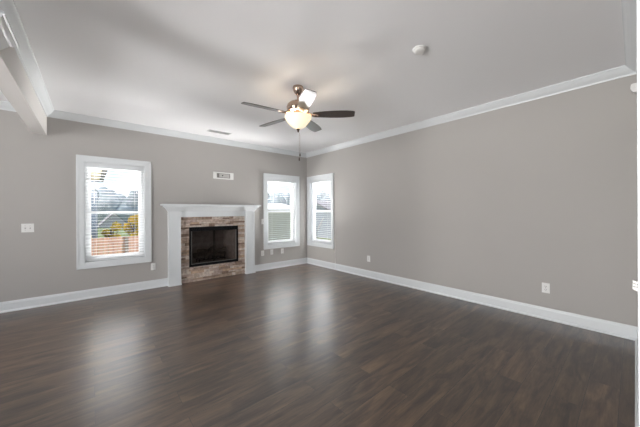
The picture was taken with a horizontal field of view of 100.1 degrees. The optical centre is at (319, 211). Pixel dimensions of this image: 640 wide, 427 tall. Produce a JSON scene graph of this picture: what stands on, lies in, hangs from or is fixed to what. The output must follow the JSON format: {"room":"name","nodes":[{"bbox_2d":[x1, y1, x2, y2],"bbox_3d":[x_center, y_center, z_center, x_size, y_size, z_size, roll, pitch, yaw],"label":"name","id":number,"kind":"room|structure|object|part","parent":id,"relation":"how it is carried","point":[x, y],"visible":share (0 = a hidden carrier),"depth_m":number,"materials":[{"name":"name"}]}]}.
{"room":"living room","nodes":[
{"label":"living room","id":0,"kind":"room"},
{"bbox_2d":[0,110,306,301],"bbox_3d":[-3.749,-0.053,3.930,9.140,2.740,0.140,0,0,-40],"label":"wall","id":1,"kind":"structure","parent":0,"point":[38,172],"depth_m":4.02,"materials":[{"name":"beige paint"}]},
{"bbox_2d":[0,101,15,111],"bbox_3d":[-2.488,-1.381,-1.321,4.265,0.095,9.500,0,0,-40],"label":"trim","id":2,"kind":"structure","parent":1,"relation":"attached to","point":[4,105],"depth_m":3.50,"materials":[{"name":"white paint"}]},
{"bbox_2d":[21,223,33,232],"bbox_3d":[-3.968,0.226,3.637,0.119,0.118,0.020,0,0,-40],"label":"light switch","id":3,"kind":"object","parent":1,"relation":"attached to","point":[24,227],"visible":1,"depth_m":3.64,"materials":[{"name":"white plastic"}]},
{"bbox_2d":[76,154,151,269],"bbox_3d":[-3.280,0.011,4.313,0.946,1.701,0.164,0,0,-40],"label":"window","id":4,"kind":"structure","parent":1,"relation":"in","point":[83,179],"depth_m":4.18,"materials":[{"name":"white paint"}]},
{"bbox_2d":[85,162,143,260],"bbox_3d":[-3.260,0.005,4.289,0.748,1.493,0.076,0,0,-40],"label":"window blind","id":5,"kind":"object","parent":4,"relation":"attached to","point":[87,164],"visible":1,"depth_m":4.26,"materials":[{"name":"white paint"}]},
{"bbox_3d":[-3.263,0.742,4.297,0.742,0.020,0.046,0,0,-40],"label":"rail","id":6,"kind":"part","parent":5,"relation":"part of","materials":[{"name":"white plastic"}]},
{"bbox_3d":[-3.312,0.012,4.351,0.752,1.507,0.065,0,0,-40],"label":"frame","id":7,"kind":"part","parent":4,"relation":"part of","materials":[{"name":"white plastic"}]},
{"bbox_3d":[-3.323,-0.336,4.361,0.682,0.742,0.022,0,0,-40],"label":"sash","id":8,"kind":"part","parent":4,"relation":"part of","materials":[{"name":"white glass"}]},
{"bbox_3d":[-3.303,0.363,4.342,0.682,0.735,0.022,0,0,-40],"label":"sash","id":9,"kind":"part","parent":4,"relation":"part of","materials":[{"name":"white plastic"}]},
{"bbox_2d":[0,258,306,312],"bbox_3d":[-3.741,1.249,3.821,9.000,0.136,0.028,0,0,-40],"label":"baseboard","id":10,"kind":"structure","parent":1,"relation":"attached to","point":[8,306],"depth_m":4.08,"materials":[{"name":"white paint"}]},
{"bbox_2d":[151,263,155,269],"bbox_3d":[-2.855,0.947,4.588,0.073,0.118,0.009,0,0,-40],"label":"wall outlet","id":11,"kind":"object","parent":1,"relation":"attached to","point":[153,265],"visible":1,"depth_m":4.59,"materials":[{"name":"white plastic"}]},
{"bbox_2d":[213,172,233,179],"bbox_3d":[-1.933,-0.712,5.378,0.410,0.136,0.012,0,0,-40],"label":"media box","id":12,"kind":"object","parent":1,"relation":"attached to","point":[216,175],"visible":1,"depth_m":5.38,"materials":[{"name":"white plastic"}]},
{"bbox_2d":[263,173,299,249],"bbox_3d":[-0.923,0.000,6.319,0.973,1.701,0.164,0,0,-40],"label":"window","id":13,"kind":"structure","parent":1,"relation":"in","point":[295,224],"depth_m":6.43,"materials":[{"name":"white paint"}]},
{"bbox_3d":[-0.966,-0.348,6.367,0.709,0.742,0.022,0,0,-40],"label":"sash","id":14,"kind":"part","parent":13,"relation":"part of","materials":[{"name":"white glass"}]},
{"bbox_3d":[-0.946,0.351,6.348,0.709,0.735,0.022,0,0,-40],"label":"sash","id":15,"kind":"part","parent":13,"relation":"part of","materials":[{"name":"white plastic"}]},
{"bbox_2d":[267,178,295,243],"bbox_3d":[-0.902,-0.006,6.295,0.775,1.493,0.076,0,0,-40],"label":"window blind","id":16,"kind":"object","parent":13,"relation":"attached to","point":[268,179],"visible":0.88,"depth_m":6.28,"materials":[{"name":"white paint"}]},
{"bbox_3d":[-0.955,0.000,6.357,0.779,1.507,0.065,0,0,-40],"label":"frame","id":17,"kind":"part","parent":13,"relation":"part of","materials":[{"name":"white plastic"}]},
{"bbox_2d":[0,0,624,152],"bbox_3d":[-0.672,-1.563,0.383,9.640,0.250,10.140,0,0,-40],"label":"ceiling","id":18,"kind":"structure","parent":0,"point":[188,66],"depth_m":2.49,"materials":[{"name":"white paint"}]},
{"bbox_2d":[0,47,46,134],"bbox_3d":[-0.812,-1.260,0.105,0.135,0.355,9.500,0,0,-40],"label":"ceiling beam","id":19,"kind":"structure","parent":18,"relation":"attached to","point":[15,84],"depth_m":2.52,"materials":[{"name":"paint"}]},
{"bbox_2d":[207,129,231,134],"bbox_3d":[-1.823,-1.427,4.853,0.400,0.011,0.140,0,0,-40],"label":"ceiling vent","id":20,"kind":"object","parent":18,"relation":"in","point":[209,130],"visible":1,"depth_m":4.85,"materials":[{"name":"metal"}]},
{"bbox_2d":[241,84,354,160],"bbox_3d":[-0.288,-1.011,3.100,1.244,0.858,1.258,0,0,-40],"label":"ceiling fan","id":21,"kind":"object","parent":18,"relation":"hanging from","point":[298,116],"visible":1,"depth_m":3.03,"materials":[{"name":"brown metal"}]},
{"bbox_3d":[-0.597,-1.113,2.879,0.480,0.035,0.138,0,0,-33],"label":"fan blade","id":22,"kind":"part","parent":21,"relation":"part of","materials":[{"name":"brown wood"}]},
{"bbox_3d":[-0.575,-1.113,3.362,0.480,0.035,0.138,0,0,39],"label":"fan blade","id":23,"kind":"part","parent":21,"relation":"part of","materials":[{"name":"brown wood"}]},
{"bbox_3d":[-0.253,-1.023,3.105,0.310,0.139,0.310,0,0,-40],"label":"lamp shade","id":24,"kind":"part","parent":21,"relation":"part of","materials":[{"name":"white glass"}]},
{"bbox_3d":[-0.144,-1.115,2.708,0.138,0.035,0.480,0,0,-15],"label":"fan blade","id":25,"kind":"part","parent":21,"relation":"part of","materials":[{"name":"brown wood"}]},
{"bbox_3d":[-0.108,-1.115,3.491,0.138,0.035,0.480,0,0,21],"label":"fan blade","id":26,"kind":"part","parent":21,"relation":"part of","materials":[{"name":"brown wood"}]},
{"bbox_3d":[0.158,-1.117,3.087,0.480,0.035,0.138,0,0,3],"label":"fan blade","id":27,"kind":"part","parent":21,"relation":"part of","materials":[{"name":"brown wood"}]},
{"bbox_2d":[412,45,426,54],"bbox_3d":[0.886,-1.430,2.388,0.120,0.032,0.120,0,0,-40],"label":"smoke detector","id":28,"kind":"object","parent":18,"relation":"attached to","point":[420,49],"visible":1,"depth_m":2.36,"materials":[{"name":"white plastic"}]},
{"bbox_2d":[0,263,634,426],"bbox_3d":[-0.675,1.402,0.172,9.340,0.200,9.840,0,0,-40],"label":"floor","id":29,"kind":"structure","parent":0,"point":[301,345],"depth_m":2.34,"materials":[{"name":"brown wood"}]},
{"bbox_2d":[0,10,18,49],"bbox_3d":[-1.964,0.116,1.467,0.380,2.385,0.380,0,0,-40],"label":"square column","id":30,"kind":"structure","parent":29,"relation":"on","point":[7,37],"depth_m":1.58,"materials":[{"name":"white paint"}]},
{"bbox_2d":[160,204,260,286],"bbox_3d":[-2.012,0.590,5.187,1.844,1.437,0.192,0,0,-40],"label":"fireplace mantel","id":31,"kind":"object","parent":29,"relation":"on","point":[175,212],"visible":1,"depth_m":4.95,"materials":[{"name":"white paint"}]},
{"bbox_3d":[-2.552,0.586,4.718,0.190,1.130,0.006,0,0,-40],"label":"panel moulding","id":32,"kind":"part","parent":31,"relation":"part of","materials":[{"name":"white paint"}]},
{"bbox_2d":[160,204,260,205],"bbox_3d":[-2.016,-0.114,5.187,1.844,0.029,0.192,0,0,-40],"label":"shelf","id":33,"kind":"object","parent":31,"relation":"attached to","point":[160,204],"depth_m":4.89,"materials":[{"name":"white paint"}]},
{"bbox_3d":[-2.022,-0.045,5.194,1.766,0.108,0.173,0,0,-40],"label":"mantel moulding","id":34,"kind":"part","parent":31,"relation":"part of","materials":[{"name":"white paint"}]},
{"bbox_3d":[-1.463,0.581,5.645,0.190,1.130,0.006,0,0,-40],"label":"panel moulding","id":35,"kind":"part","parent":31,"relation":"part of","materials":[{"name":"white paint"}]},
{"bbox_2d":[181,216,244,282],"bbox_3d":[-2.058,0.707,5.241,1.234,1.204,0.047,0,0,-40],"label":"stone surround","id":36,"kind":"object","parent":29,"relation":"on","point":[198,273],"visible":0.97,"depth_m":5.17,"materials":[{"name":"brown stone"}]},
{"bbox_2d":[189,225,237,266],"bbox_3d":[-2.200,0.663,5.408,0.932,0.733,0.492,0,0,-40],"label":"fireplace insert","id":37,"kind":"object","parent":36,"relation":"in","point":[211,245],"visible":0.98,"depth_m":5.47,"materials":[{"name":"black metal"}]},
{"bbox_2d":[307,74,637,326],"bbox_3d":[1.511,-0.079,4.693,0.140,2.740,5.516,0,0,-40],"label":"wall","id":38,"kind":"structure","parent":0,"point":[507,202],"depth_m":3.46,"materials":[{"name":"beige paint"}]},
{"bbox_2d":[0,0,636,157],"bbox_3d":[0.990,-1.399,1.640,4.600,0.095,9.500,0,0,-40],"label":"trim","id":39,"kind":"structure","parent":38,"relation":"attached to","point":[24,51],"depth_m":3.29,"materials":[{"name":"white paint"}]},
{"bbox_2d":[307,173,333,248],"bbox_3d":[0.045,-0.005,6.396,0.164,1.701,0.953,0,0,-40],"label":"window","id":40,"kind":"structure","parent":38,"relation":"in","point":[310,211],"depth_m":6.62,"materials":[{"name":"white paint"}]},
{"bbox_2d":[310,178,330,242],"bbox_3d":[0.021,-0.011,6.376,0.076,1.493,0.755,0,0,-40],"label":"window blind","id":41,"kind":"object","parent":40,"relation":"attached to","point":[326,179],"visible":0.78,"depth_m":6.34,"materials":[{"name":"white paint"}]},
{"bbox_3d":[0.083,-0.005,6.429,0.065,1.507,0.759,0,0,-40],"label":"frame","id":42,"kind":"part","parent":40,"relation":"part of","materials":[{"name":"white plastic"}]},
{"bbox_3d":[0.091,-0.353,6.437,0.022,0.742,0.689,0,0,-40],"label":"sash","id":43,"kind":"part","parent":40,"relation":"part of","materials":[{"name":"white glass"}]},
{"bbox_3d":[0.076,0.346,6.421,0.022,0.735,0.689,0,0,-40],"label":"sash","id":44,"kind":"part","parent":40,"relation":"part of","materials":[{"name":"white plastic"}]},
{"bbox_2d":[307,258,637,340],"bbox_3d":[1.408,1.224,4.692,0.028,0.136,5.376,0,0,-40],"label":"baseboard","id":45,"kind":"structure","parent":38,"relation":"attached to","point":[621,330],"depth_m":3.49,"materials":[{"name":"white paint"}]},
{"bbox_2d":[542,283,549,293],"bbox_3d":[2.692,0.915,3.196,0.009,0.118,0.073,0,0,-40],"label":"wall outlet","id":46,"kind":"object","parent":38,"relation":"attached to","point":[545,286],"visible":1,"depth_m":3.19,"materials":[{"name":"white plastic"}]},
{"bbox_3d":[1.981,-0.081,1.563,3.200,2.740,0.140,0,0,-40],"label":"wall","id":47,"kind":"structure","parent":0,"visible":0},
{"bbox_2d":[630,83,636,93],"bbox_3d":[3.042,-1.187,2.594,0.060,0.090,0.048,0,0,-40],"label":"detector","id":48,"kind":"object","parent":47,"relation":"attached to","point":[633,87],"visible":0.72,"depth_m":2.58,"materials":[{"name":"white plastic"}]},
{"bbox_2d":[632,280,637,290],"bbox_3d":[0.873,0.209,0.730,0.165,0.118,0.028,0,0,-40],"label":"light switch","id":49,"kind":"object","parent":47,"relation":"attached to","point":[635,283],"visible":0.56,"depth_m":0.73,"materials":[{"name":"white plastic"}]},
{"bbox_2d":[635,329,637,426],"bbox_3d":[1.967,1.221,1.656,3.110,0.136,0.028,0,0,-40],"label":"baseboard","id":50,"kind":"structure","parent":47,"relation":"attached to","point":[636,340],"depth_m":2.00,"materials":[{"name":"white paint"}]},
{"bbox_2d":[636,0,639,426],"bbox_3d":[0.784,0.195,0.557,0.110,2.200,0.160,0,0,-40],"label":"trim","id":51,"kind":"structure","parent":47,"relation":"attached to","point":[637,1],"depth_m":0.58,"materials":[{"name":"white paint"}]},
{"label":"outside","id":52,"kind":"structure","parent":0,"visible":0},
{"bbox_2d":[98,223,330,254],"bbox_3d":[-69.629,3.247,119.054,280.000,0.300,259.100,0,0,-40],"label":"ground","id":53,"kind":"structure","parent":52,"point":[122,233],"depth_m":33.10,"materials":[{"name":"green plant"}]},
{"bbox_2d":[91,191,97,241],"bbox_3d":[-15.586,0.886,11.618,9.070,3.880,6.800,0,0,-40],"label":"house","id":54,"kind":"structure","parent":53,"relation":"on","point":[94,217],"depth_m":11.90,"materials":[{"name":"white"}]},
{"bbox_2d":[91,169,107,181],"bbox_3d":[-8.766,0.217,6.802,5.220,5.150,5.020,0,0,-40],"label":"porch roof","id":55,"kind":"structure","parent":53,"relation":"on","point":[98,172],"depth_m":8.52,"materials":[{"name":"grey"}]},
{"bbox_2d":[101,221,121,239],"bbox_3d":[-11.287,1.676,14.551,0.923,2.264,0.797,0,0,-40],"label":"tree","id":56,"kind":"object","parent":53,"relation":"on","point":[115,225],"visible":0.7,"depth_m":14.43,"materials":[{"name":"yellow plant"}]},
{"bbox_2d":[98,213,126,227],"bbox_3d":[-39.970,1.665,51.792,5.200,2.893,8.600,0,0,-40],"label":"house","id":57,"kind":"structure","parent":53,"relation":"on","point":[110,216],"depth_m":48.56,"materials":[{"name":"grey"}]},
{"bbox_2d":[91,236,138,255],"bbox_3d":[-8.121,1.898,10.522,11.010,1.782,0.160,0,0,-40],"label":"wooden fence","id":58,"kind":"object","parent":53,"relation":"on","point":[128,240],"visible":0.04,"depth_m":10.60,"materials":[{"name":"brown wood"}]},
{"bbox_3d":[-7.771,1.923,10.781,0.110,1.730,0.100,0,0,-40],"label":"post","id":59,"kind":"part","parent":58,"relation":"part of","materials":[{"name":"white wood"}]},
{"bbox_2d":[122,215,138,236],"bbox_3d":[-10.768,1.471,15.476,1.104,2.669,0.874,0,0,-1],"label":"tree","id":60,"kind":"object","parent":53,"relation":"on","point":[130,229],"visible":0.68,"depth_m":15.36,"materials":[{"name":"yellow plant"}]},
{"bbox_2d":[92,187,330,222],"bbox_3d":[-11.198,-3.678,87.700,157.082,12.964,116.797,0,0,-40],"label":"tree belt","id":61,"kind":"object","parent":53,"relation":"on","point":[102,196],"visible":0.05,"depth_m":70.00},
{"bbox_2d":[268,203,290,240],"bbox_3d":[-4.679,1.082,19.193,4.600,3.380,5.700,0,0,-40],"label":"house","id":62,"kind":"structure","parent":53,"relation":"on","point":[275,219],"depth_m":17.44,"materials":[{"name":"grey"}]},
{"bbox_2d":[315,200,330,238],"bbox_3d":[3.069,0.768,31.303,9.800,3.930,8.800,0,0,-40],"label":"house","id":63,"kind":"structure","parent":53,"relation":"on","point":[326,215],"depth_m":27.59,"materials":[{"name":"grey"}]}
]}

